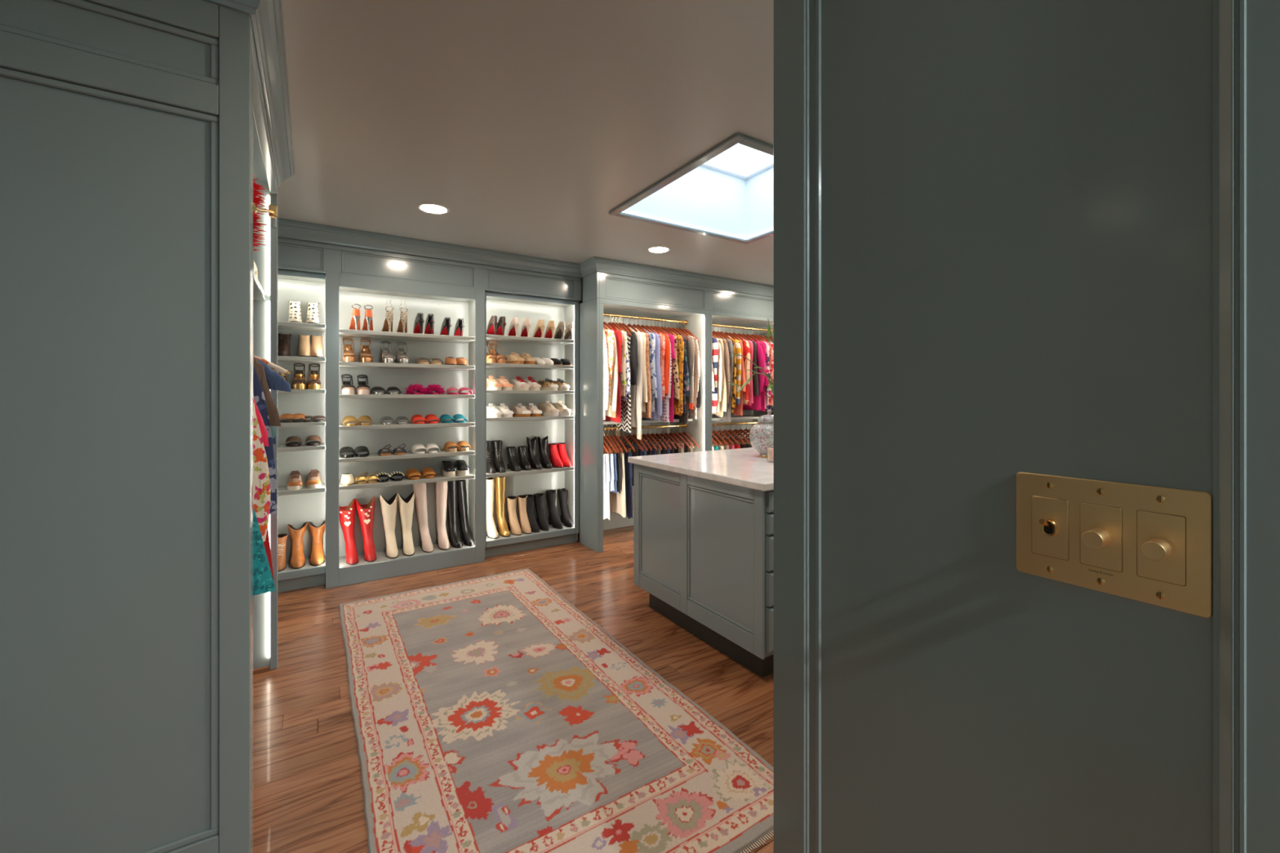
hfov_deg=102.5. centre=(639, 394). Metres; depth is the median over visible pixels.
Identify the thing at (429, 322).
shoe
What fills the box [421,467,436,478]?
shoe
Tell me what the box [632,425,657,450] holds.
hanger
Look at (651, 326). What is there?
hanger
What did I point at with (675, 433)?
hanger
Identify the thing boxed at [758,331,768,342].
hanger
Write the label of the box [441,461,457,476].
shoe
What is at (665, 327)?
hanger
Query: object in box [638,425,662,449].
hanger
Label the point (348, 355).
shoe
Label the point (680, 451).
trousers
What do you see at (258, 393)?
dress
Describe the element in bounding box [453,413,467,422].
shoe
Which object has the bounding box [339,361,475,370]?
shelf
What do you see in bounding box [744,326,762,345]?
hanger
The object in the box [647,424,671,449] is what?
hanger
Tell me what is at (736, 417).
shelf
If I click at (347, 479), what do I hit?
shoe
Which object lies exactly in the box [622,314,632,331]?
hanger
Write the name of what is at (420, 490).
boot
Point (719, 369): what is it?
sweater
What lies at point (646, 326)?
hanger
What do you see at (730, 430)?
hanger
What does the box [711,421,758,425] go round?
brass rod
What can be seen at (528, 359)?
shoe
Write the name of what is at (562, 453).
boot
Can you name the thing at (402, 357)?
shoe
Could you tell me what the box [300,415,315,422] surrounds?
shoe
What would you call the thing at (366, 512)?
boot
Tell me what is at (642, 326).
hanger
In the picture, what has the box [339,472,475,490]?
shelf
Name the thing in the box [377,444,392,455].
shoe
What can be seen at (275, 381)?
shirt
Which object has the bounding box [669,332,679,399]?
shirt
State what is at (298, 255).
header
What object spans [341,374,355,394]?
shoe
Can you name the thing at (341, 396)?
shelf
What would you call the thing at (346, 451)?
shoe
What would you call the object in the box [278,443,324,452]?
shelf
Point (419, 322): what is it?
shoe
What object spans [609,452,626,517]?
trousers
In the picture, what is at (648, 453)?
trousers
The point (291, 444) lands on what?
shoe
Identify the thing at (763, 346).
blouse
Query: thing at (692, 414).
sweater
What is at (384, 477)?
shoe
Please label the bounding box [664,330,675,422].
hanging garment
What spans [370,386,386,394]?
shoe
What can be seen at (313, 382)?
shoe
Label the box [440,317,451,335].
shoe
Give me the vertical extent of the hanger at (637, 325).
0.219 m
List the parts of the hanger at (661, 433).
arm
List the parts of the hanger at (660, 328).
arm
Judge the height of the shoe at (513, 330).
0.157 m
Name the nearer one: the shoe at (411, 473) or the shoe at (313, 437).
the shoe at (313, 437)
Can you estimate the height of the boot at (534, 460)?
0.266 m
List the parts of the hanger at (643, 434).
arm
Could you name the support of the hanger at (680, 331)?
hanging from the brass rod at (604, 314)
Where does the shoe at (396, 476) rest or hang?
on the shelving unit at (343, 291)
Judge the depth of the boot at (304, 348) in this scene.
3.53 m
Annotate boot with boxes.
[278,333,292,355]
[278,533,288,571]
[287,521,307,568]
[288,300,302,322]
[297,334,311,356]
[306,302,319,324]
[307,520,324,566]
[311,334,323,357]
[339,497,359,564]
[355,496,377,562]
[379,493,398,558]
[397,491,414,555]
[413,483,433,552]
[435,480,449,550]
[447,480,462,548]
[456,480,475,546]
[486,440,496,473]
[486,477,498,538]
[491,440,506,472]
[494,475,510,537]
[506,446,520,471]
[506,496,521,535]
[516,494,531,533]
[517,445,531,471]
[522,494,539,533]
[526,436,542,469]
[533,493,549,531]
[537,435,552,468]
[546,489,563,528]
[548,443,563,467]
[557,442,571,466]
[557,488,573,527]
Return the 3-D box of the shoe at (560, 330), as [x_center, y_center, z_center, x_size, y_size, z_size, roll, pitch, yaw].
[-0.722,-0.562,4.566,0.070,0.157,0.218,0,0,-34]
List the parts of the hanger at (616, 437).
arm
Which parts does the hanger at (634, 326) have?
arm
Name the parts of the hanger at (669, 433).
arm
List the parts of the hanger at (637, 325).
arm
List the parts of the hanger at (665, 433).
arm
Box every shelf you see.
[253,269,266,300]
[278,320,324,331]
[278,355,324,363]
[278,389,324,393]
[278,421,324,426]
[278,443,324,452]
[278,483,324,495]
[339,328,475,342]
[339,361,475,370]
[339,394,475,398]
[339,421,475,430]
[339,448,475,462]
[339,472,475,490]
[486,334,573,345]
[486,362,573,369]
[486,390,573,393]
[486,415,573,421]
[486,465,573,477]
[603,417,692,424]
[711,414,761,420]
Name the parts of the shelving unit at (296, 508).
panel, sill, rail, panel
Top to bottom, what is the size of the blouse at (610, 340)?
0.742 m
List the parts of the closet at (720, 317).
panel, rail, panel, panel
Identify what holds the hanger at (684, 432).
hanging from the brass rod at (670, 425)
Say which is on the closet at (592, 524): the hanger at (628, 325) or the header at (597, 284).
the header at (597, 284)
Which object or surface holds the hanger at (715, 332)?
hanging from the brass rod at (713, 325)
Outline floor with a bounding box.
[253,525,773,852]
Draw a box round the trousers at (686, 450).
[672,441,688,453]
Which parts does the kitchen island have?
panel moulding, rail, rail, panel moulding, panel moulding, panel, panel moulding, panel moulding, rail, rail, panel moulding, panel moulding, panel, panel moulding, drawer, drawer, drawer, drawer, drawer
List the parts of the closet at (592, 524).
panel, panel, baseboard, panel, panel, rail, panel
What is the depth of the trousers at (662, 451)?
4.84 m
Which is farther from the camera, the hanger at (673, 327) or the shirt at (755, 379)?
the shirt at (755, 379)
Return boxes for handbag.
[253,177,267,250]
[253,260,257,278]
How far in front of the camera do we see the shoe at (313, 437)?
3.52 m
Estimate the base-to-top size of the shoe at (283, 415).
0.057 m
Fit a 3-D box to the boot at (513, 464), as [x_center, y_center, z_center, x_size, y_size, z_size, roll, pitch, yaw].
[-1.066,0.540,4.346,0.080,0.186,0.238,0,0,-34]
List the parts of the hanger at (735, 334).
arm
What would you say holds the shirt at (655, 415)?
on the closet at (592, 524)
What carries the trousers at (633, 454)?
hanging from the hanger at (629, 435)
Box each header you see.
[278,236,581,301]
[582,271,773,318]
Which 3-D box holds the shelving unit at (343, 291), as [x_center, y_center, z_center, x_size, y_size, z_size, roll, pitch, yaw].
[-1.736,0.239,3.848,1.060,2.119,0.295,0,0,-33]
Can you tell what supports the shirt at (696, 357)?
hanging from the hanger at (684, 329)
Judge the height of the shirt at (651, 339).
0.782 m
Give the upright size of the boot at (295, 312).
0.171 m
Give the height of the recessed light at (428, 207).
0.006 m
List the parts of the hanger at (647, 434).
arm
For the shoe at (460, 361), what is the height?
0.067 m
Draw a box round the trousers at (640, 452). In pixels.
[626,444,642,456]
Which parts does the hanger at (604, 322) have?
arm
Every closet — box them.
[0,0,278,852]
[577,297,710,552]
[710,311,773,450]
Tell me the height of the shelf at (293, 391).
0.028 m
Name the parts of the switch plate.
toggle lever, insert plate, dimmer knob, insert plate, dimmer knob, insert plate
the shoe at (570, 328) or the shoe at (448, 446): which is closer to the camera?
the shoe at (448, 446)
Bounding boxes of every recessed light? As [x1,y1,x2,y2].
[417,202,449,214]
[646,245,671,253]
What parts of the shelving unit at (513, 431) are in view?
panel, panel, sill, rail, panel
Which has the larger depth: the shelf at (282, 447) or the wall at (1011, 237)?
the shelf at (282, 447)
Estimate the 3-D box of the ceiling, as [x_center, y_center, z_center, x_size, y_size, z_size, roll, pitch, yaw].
[0.146,-1.150,1.724,7.300,0.060,6.350,0,0,-33]
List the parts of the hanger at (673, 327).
arm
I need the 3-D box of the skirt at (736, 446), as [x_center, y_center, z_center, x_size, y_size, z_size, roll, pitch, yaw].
[0.951,0.749,5.429,0.066,0.463,0.320,0,0,-35]
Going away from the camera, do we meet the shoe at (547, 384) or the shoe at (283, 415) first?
the shoe at (283, 415)
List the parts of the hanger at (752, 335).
arm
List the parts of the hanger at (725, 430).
arm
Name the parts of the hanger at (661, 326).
arm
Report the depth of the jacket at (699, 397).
4.91 m
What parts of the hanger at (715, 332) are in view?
arm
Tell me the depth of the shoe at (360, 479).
3.62 m
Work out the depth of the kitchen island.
2.58 m
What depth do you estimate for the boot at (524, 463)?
4.39 m
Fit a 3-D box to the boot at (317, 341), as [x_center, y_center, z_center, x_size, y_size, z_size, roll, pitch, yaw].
[-2.256,-0.340,3.587,0.080,0.166,0.238,0,0,-31]
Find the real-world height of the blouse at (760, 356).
0.782 m
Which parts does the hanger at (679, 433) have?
arm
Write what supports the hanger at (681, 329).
hanging from the brass rod at (604, 314)
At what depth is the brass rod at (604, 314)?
4.84 m
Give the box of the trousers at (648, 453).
[636,444,651,455]
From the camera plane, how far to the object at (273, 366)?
2.21 m
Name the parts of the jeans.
seat, leg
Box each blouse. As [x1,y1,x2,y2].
[253,405,270,542]
[603,327,613,408]
[603,329,608,419]
[605,325,617,417]
[615,327,642,439]
[641,329,651,418]
[659,335,671,422]
[675,331,688,413]
[737,337,750,404]
[742,337,765,409]
[742,337,767,411]
[760,339,771,408]
[763,338,773,405]
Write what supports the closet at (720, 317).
on the floor
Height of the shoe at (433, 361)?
0.059 m
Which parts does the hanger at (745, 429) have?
arm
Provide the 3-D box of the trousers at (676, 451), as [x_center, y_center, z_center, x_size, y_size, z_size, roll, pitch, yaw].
[0.299,0.656,5.008,0.045,0.373,0.248,0,0,-33]
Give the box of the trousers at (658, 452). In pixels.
[644,443,660,454]
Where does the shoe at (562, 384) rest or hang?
on the shelving unit at (513, 431)
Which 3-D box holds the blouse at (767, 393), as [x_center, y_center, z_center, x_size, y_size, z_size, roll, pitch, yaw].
[1.264,-0.237,5.621,0.061,0.782,0.482,0,0,-30]
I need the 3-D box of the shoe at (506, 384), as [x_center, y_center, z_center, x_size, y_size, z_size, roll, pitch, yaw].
[-1.145,-0.098,4.296,0.090,0.120,0.248,0,0,-43]
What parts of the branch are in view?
stem, stem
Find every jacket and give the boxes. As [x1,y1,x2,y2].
[253,355,280,426]
[696,342,701,408]
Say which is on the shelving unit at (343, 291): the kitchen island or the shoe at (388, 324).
the shoe at (388, 324)
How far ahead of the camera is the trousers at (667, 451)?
4.87 m
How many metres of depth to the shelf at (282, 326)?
3.49 m
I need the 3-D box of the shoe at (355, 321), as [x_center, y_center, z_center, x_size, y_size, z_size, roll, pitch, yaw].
[-2.033,-0.542,3.668,0.080,0.183,0.215,0,0,-34]
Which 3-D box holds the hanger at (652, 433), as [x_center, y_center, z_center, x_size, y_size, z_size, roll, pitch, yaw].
[0.121,0.396,4.892,0.016,0.219,0.410,0,0,-36]
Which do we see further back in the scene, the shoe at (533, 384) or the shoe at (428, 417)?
the shoe at (533, 384)
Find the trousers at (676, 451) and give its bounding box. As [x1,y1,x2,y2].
[663,442,678,453]
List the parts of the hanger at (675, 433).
arm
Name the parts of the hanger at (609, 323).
arm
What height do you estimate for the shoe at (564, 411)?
0.132 m
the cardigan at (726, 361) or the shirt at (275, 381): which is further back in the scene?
the cardigan at (726, 361)
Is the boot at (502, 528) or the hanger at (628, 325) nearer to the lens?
the boot at (502, 528)
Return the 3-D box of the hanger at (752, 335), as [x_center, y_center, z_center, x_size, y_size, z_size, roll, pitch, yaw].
[1.216,-0.629,5.590,0.016,0.219,0.410,0,0,-31]
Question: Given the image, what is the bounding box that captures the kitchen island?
[633,463,773,677]
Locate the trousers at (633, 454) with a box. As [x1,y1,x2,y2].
[623,444,638,485]
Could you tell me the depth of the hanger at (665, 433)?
4.92 m
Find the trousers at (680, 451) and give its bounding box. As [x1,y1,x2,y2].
[667,441,684,453]
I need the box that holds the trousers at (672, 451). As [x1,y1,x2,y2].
[658,442,674,453]
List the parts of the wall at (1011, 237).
casing, moulding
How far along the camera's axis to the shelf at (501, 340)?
4.39 m
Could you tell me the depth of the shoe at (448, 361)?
3.93 m
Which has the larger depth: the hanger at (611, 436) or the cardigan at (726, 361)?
the cardigan at (726, 361)
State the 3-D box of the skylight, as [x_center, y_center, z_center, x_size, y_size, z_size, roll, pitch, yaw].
[0.598,-1.355,2.982,1.155,0.502,1.135,0,0,-33]
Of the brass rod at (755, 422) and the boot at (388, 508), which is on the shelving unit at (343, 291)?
the boot at (388, 508)
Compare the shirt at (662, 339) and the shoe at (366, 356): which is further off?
the shirt at (662, 339)
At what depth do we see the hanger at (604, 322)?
4.53 m
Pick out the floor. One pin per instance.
(308, 797)
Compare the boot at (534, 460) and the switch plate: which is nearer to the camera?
the switch plate
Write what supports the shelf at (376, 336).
attached to the shelving unit at (343, 291)
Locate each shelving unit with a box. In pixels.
[278,269,325,592]
[325,272,484,588]
[484,291,578,557]
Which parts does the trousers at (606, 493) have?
leg, seat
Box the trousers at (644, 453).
[631,444,646,455]
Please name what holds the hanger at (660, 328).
hanging from the brass rod at (604, 314)
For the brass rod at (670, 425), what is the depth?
4.89 m
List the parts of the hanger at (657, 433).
arm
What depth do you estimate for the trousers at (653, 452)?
4.79 m
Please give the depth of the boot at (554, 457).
4.54 m
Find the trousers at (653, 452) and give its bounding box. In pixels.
[644,444,656,455]
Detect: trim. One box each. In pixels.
[203,0,294,186]
[278,217,773,297]
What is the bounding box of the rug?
[338,568,773,852]
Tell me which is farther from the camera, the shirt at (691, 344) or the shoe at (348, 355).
the shirt at (691, 344)
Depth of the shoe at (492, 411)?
4.18 m
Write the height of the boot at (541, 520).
0.286 m
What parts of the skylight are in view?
frame, frame, frame, frame, frame, frame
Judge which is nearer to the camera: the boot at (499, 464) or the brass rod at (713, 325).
the boot at (499, 464)
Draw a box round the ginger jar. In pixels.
[749,408,773,457]
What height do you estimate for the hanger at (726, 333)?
0.219 m
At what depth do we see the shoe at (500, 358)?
4.25 m
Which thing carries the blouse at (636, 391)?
on the closet at (592, 524)
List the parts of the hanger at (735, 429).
arm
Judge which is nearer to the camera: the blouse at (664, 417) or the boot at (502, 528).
the boot at (502, 528)
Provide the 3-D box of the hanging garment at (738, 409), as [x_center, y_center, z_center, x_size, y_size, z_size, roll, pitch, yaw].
[0.941,-0.207,5.415,0.082,0.842,0.483,0,0,-27]
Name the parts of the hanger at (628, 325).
arm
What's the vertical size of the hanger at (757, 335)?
0.219 m
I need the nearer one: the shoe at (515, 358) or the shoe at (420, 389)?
the shoe at (420, 389)
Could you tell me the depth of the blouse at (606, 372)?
4.38 m
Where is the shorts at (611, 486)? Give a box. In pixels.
[604,452,614,491]
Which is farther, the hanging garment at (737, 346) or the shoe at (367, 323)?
the hanging garment at (737, 346)
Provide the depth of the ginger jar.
3.14 m
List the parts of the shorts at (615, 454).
leg, seat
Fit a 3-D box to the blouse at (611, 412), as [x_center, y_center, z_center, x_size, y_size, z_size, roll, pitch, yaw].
[-0.321,-0.215,4.611,0.063,0.826,0.488,0,0,-32]
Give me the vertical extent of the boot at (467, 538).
0.496 m
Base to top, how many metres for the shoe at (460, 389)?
0.057 m
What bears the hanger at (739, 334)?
hanging from the brass rod at (713, 325)
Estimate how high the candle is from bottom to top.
0.110 m
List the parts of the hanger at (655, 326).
arm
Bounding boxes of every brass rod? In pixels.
[603,313,687,324]
[603,423,687,430]
[711,323,773,331]
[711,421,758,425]
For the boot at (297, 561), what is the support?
on the shelving unit at (296, 508)
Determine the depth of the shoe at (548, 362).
4.42 m
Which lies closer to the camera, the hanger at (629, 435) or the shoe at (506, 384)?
the shoe at (506, 384)
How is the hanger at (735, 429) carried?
hanging from the brass rod at (755, 422)
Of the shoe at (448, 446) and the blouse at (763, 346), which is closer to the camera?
the shoe at (448, 446)
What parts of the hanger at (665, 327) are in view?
arm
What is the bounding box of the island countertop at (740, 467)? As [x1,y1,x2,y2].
[627,447,773,491]
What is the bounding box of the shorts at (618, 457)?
[608,450,621,493]
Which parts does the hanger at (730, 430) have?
arm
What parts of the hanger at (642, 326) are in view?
arm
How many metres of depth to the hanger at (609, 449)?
4.47 m
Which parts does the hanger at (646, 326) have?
arm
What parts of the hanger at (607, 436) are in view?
arm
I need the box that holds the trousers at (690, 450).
[677,441,693,452]
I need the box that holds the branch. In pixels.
[725,318,773,395]
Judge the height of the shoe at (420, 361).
0.059 m
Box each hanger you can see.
[603,312,615,334]
[603,426,617,453]
[603,439,613,453]
[603,444,608,453]
[604,426,619,453]
[604,426,623,453]
[607,313,620,334]
[607,426,627,453]
[609,313,622,330]
[613,431,635,452]
[615,313,628,335]
[618,317,631,335]
[619,434,644,451]
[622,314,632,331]
[623,426,648,451]
[626,315,639,335]
[630,435,652,450]
[632,315,646,337]
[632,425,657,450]
[635,315,649,337]
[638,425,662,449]
[640,315,654,337]
[642,425,666,449]
[643,316,660,337]
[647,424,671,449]
[649,316,662,337]
[651,424,676,448]
[653,317,667,338]
[656,424,680,448]
[657,317,670,338]
[660,318,671,334]
[661,424,684,448]
[662,424,690,448]
[664,318,678,339]
[666,322,681,338]
[670,423,693,448]
[671,319,687,339]
[671,423,698,447]
[675,319,689,340]
[679,320,692,340]
[682,320,697,340]
[711,331,724,342]
[711,423,728,445]
[711,426,733,445]
[711,432,723,447]
[711,437,718,446]
[712,323,728,342]
[713,422,738,444]
[716,323,731,342]
[718,422,745,444]
[720,327,734,343]
[724,324,739,342]
[724,422,750,444]
[726,324,743,343]
[728,425,750,444]
[732,324,743,340]
[733,421,750,439]
[737,325,748,340]
[741,327,756,345]
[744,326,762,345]
[750,330,761,341]
[754,327,769,346]
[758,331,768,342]
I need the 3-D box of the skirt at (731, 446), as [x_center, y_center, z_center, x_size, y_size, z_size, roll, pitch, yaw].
[0.889,0.748,5.383,0.063,0.463,0.320,0,0,-31]
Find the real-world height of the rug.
0.012 m
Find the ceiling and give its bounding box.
[277,0,773,285]
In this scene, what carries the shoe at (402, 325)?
on the shelving unit at (343, 291)
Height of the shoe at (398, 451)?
0.073 m
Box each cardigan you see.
[673,335,691,423]
[715,335,730,410]
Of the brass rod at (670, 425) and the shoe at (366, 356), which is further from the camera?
the brass rod at (670, 425)
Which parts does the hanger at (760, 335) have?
arm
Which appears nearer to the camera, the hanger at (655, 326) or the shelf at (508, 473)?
the shelf at (508, 473)
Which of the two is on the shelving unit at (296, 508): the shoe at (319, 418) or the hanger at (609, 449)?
the shoe at (319, 418)
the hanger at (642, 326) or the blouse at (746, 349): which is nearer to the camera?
the hanger at (642, 326)
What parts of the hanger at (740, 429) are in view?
arm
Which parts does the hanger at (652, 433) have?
arm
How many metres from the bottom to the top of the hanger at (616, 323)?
0.219 m
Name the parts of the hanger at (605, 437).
arm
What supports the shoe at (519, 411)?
on the shelving unit at (513, 431)
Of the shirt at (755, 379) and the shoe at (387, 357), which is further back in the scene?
the shirt at (755, 379)
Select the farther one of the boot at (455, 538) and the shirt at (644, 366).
the shirt at (644, 366)
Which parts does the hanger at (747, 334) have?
arm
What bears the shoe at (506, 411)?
on the shelving unit at (513, 431)
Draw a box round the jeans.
[614,449,632,519]
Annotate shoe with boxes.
[278,368,287,380]
[279,413,295,422]
[285,435,302,447]
[287,470,302,490]
[289,413,306,422]
[292,363,306,389]
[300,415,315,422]
[305,435,321,445]
[306,363,321,389]
[306,469,321,488]
[310,415,324,422]
[339,446,355,457]
[340,473,354,485]
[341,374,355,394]
[342,335,356,361]
[342,415,359,426]
[348,303,360,329]
[352,308,359,316]
[354,445,369,457]
[354,471,368,484]
[356,374,370,394]
[357,415,373,425]
[360,336,373,362]
[361,304,373,330]
[364,309,372,317]
[364,471,379,483]
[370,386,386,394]
[374,472,390,482]
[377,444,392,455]
[380,341,395,363]
[380,421,393,424]
[381,297,394,332]
[386,311,393,318]
[386,386,400,394]
[389,471,404,481]
[392,443,406,454]
[395,299,408,333]
[395,421,408,424]
[396,342,410,363]
[400,311,407,319]
[404,382,429,394]
[404,468,422,479]
[410,414,426,423]
[411,444,426,453]
[413,312,424,333]
[417,357,429,364]
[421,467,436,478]
[423,313,435,334]
[424,413,439,423]
[425,382,446,394]
[425,443,439,453]
[430,358,441,364]
[439,413,455,422]
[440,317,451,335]
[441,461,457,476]
[444,356,457,364]
[444,441,459,452]
[445,386,461,394]
[453,318,464,336]
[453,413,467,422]
[455,459,470,475]
[456,357,467,365]
[456,440,471,451]
[458,386,472,394]
[486,315,497,334]
[486,341,496,363]
[486,375,502,390]
[486,403,502,417]
[488,341,506,363]
[495,316,506,335]
[495,376,513,390]
[496,403,513,417]
[504,351,524,364]
[506,317,519,336]
[510,376,529,390]
[511,403,531,417]
[519,318,530,337]
[520,352,536,364]
[522,376,541,390]
[524,403,542,416]
[532,320,545,337]
[533,357,545,364]
[538,377,559,390]
[539,400,559,416]
[542,357,553,364]
[543,320,555,338]
[550,358,562,364]
[551,400,571,416]
[553,321,565,338]
[553,378,569,390]
[560,358,572,365]
[564,322,573,339]
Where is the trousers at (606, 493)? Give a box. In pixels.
[603,453,610,519]
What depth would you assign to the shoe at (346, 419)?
3.59 m
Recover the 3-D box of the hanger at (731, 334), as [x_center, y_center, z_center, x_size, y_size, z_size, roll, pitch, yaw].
[0.945,-0.629,5.417,0.016,0.219,0.410,0,0,-32]
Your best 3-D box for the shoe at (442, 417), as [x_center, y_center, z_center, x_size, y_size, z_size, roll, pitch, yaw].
[-1.510,0.183,4.001,0.094,0.063,0.238,0,0,-34]
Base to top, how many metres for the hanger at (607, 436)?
0.240 m
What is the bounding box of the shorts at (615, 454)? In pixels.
[604,451,617,494]
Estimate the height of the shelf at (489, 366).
0.028 m
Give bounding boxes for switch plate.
[1016,471,1212,617]
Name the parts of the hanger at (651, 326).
arm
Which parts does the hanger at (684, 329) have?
arm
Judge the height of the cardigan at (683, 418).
0.901 m
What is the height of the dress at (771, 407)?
0.802 m
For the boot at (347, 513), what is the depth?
3.66 m
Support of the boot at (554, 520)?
on the shelving unit at (513, 431)
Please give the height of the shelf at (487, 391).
0.028 m
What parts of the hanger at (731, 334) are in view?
arm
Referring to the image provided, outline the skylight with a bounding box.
[608,133,773,244]
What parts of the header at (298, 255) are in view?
panel moulding, panel moulding, panel, rail, panel moulding, panel moulding, panel moulding, panel moulding, rail, panel, rail, panel moulding, panel moulding, panel moulding, panel moulding, panel, rail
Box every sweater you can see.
[688,340,700,419]
[711,336,726,417]
[711,337,718,412]
[711,343,714,391]
[713,337,722,412]
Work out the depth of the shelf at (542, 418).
4.34 m
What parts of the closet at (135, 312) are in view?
rail, panel moulding, panel moulding, panel, panel moulding, rail, panel moulding, rail, panel moulding, panel moulding, panel, baseboard, panel, post, rail, acrylic pull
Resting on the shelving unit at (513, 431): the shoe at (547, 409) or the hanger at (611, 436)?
the shoe at (547, 409)
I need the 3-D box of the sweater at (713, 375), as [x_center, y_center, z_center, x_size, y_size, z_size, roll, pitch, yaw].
[0.600,-0.247,5.198,0.062,0.762,0.483,0,0,-31]
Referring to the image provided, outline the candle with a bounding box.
[767,448,773,461]
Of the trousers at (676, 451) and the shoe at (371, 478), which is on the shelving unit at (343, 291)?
the shoe at (371, 478)
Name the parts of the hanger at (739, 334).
arm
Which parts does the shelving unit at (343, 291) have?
panel, panel, sill, rail, panel, panel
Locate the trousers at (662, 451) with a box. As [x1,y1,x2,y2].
[649,443,665,454]
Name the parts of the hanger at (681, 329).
arm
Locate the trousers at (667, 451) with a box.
[653,442,670,453]
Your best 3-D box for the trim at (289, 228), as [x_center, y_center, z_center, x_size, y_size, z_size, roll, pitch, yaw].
[-0.476,-1.067,4.282,5.400,0.105,0.325,0,0,-33]
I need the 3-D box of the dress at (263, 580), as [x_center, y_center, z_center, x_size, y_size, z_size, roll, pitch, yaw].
[-1.352,0.153,1.321,0.680,0.842,0.072,0,0,-34]
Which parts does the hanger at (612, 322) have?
arm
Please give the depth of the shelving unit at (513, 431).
4.49 m
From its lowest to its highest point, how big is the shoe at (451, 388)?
0.057 m
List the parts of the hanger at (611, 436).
arm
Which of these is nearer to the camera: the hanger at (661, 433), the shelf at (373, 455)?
the shelf at (373, 455)
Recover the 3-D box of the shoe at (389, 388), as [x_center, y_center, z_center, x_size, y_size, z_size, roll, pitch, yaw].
[-1.826,-0.031,3.799,0.094,0.057,0.238,0,0,-31]
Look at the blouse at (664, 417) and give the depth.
4.76 m
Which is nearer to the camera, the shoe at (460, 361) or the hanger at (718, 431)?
the shoe at (460, 361)
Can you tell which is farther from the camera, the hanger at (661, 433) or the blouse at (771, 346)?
the blouse at (771, 346)
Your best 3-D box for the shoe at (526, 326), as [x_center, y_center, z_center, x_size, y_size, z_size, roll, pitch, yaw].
[-0.986,-0.562,4.398,0.070,0.157,0.218,0,0,-31]
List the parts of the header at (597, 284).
panel, panel moulding, panel moulding, panel, rail, rail, panel moulding, panel moulding, panel, rail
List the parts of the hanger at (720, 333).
arm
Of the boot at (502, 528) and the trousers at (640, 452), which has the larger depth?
the trousers at (640, 452)
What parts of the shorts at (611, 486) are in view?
seat, leg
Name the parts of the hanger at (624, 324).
arm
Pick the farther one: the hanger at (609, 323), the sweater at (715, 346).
the sweater at (715, 346)
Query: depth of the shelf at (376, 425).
3.79 m
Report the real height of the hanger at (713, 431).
0.240 m
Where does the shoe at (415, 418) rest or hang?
on the shelving unit at (343, 291)
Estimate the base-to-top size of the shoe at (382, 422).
0.057 m
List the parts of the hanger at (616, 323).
arm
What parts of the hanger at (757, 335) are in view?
arm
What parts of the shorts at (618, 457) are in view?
leg, seat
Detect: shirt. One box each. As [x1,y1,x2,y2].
[253,400,268,446]
[255,357,291,391]
[615,326,626,396]
[620,331,630,400]
[635,328,647,412]
[641,328,662,420]
[644,328,657,411]
[653,329,665,400]
[657,330,670,393]
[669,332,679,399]
[671,331,684,415]
[684,333,694,409]
[686,332,698,406]
[711,337,733,422]
[740,336,753,405]
[744,337,758,395]
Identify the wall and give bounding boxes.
[278,268,582,306]
[773,0,1279,852]
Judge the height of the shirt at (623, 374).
0.642 m
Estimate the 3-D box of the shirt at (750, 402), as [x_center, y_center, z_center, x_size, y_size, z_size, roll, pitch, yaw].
[1.047,-0.257,5.483,0.062,0.742,0.471,0,0,-30]
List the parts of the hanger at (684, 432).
arm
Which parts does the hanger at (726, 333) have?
arm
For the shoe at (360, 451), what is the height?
0.067 m
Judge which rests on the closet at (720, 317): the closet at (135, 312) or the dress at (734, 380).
the dress at (734, 380)
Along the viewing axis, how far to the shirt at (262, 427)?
1.85 m
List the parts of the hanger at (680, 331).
arm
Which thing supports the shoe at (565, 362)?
on the shelving unit at (513, 431)
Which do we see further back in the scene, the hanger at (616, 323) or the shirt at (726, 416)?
the shirt at (726, 416)
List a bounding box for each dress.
[253,365,276,514]
[253,506,275,595]
[263,528,274,582]
[608,330,631,432]
[724,337,736,416]
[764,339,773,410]
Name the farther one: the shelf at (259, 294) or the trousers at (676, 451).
the trousers at (676, 451)
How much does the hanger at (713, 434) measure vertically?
0.240 m
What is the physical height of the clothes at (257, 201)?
0.336 m
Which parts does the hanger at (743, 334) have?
arm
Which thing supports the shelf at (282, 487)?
attached to the shelving unit at (296, 508)

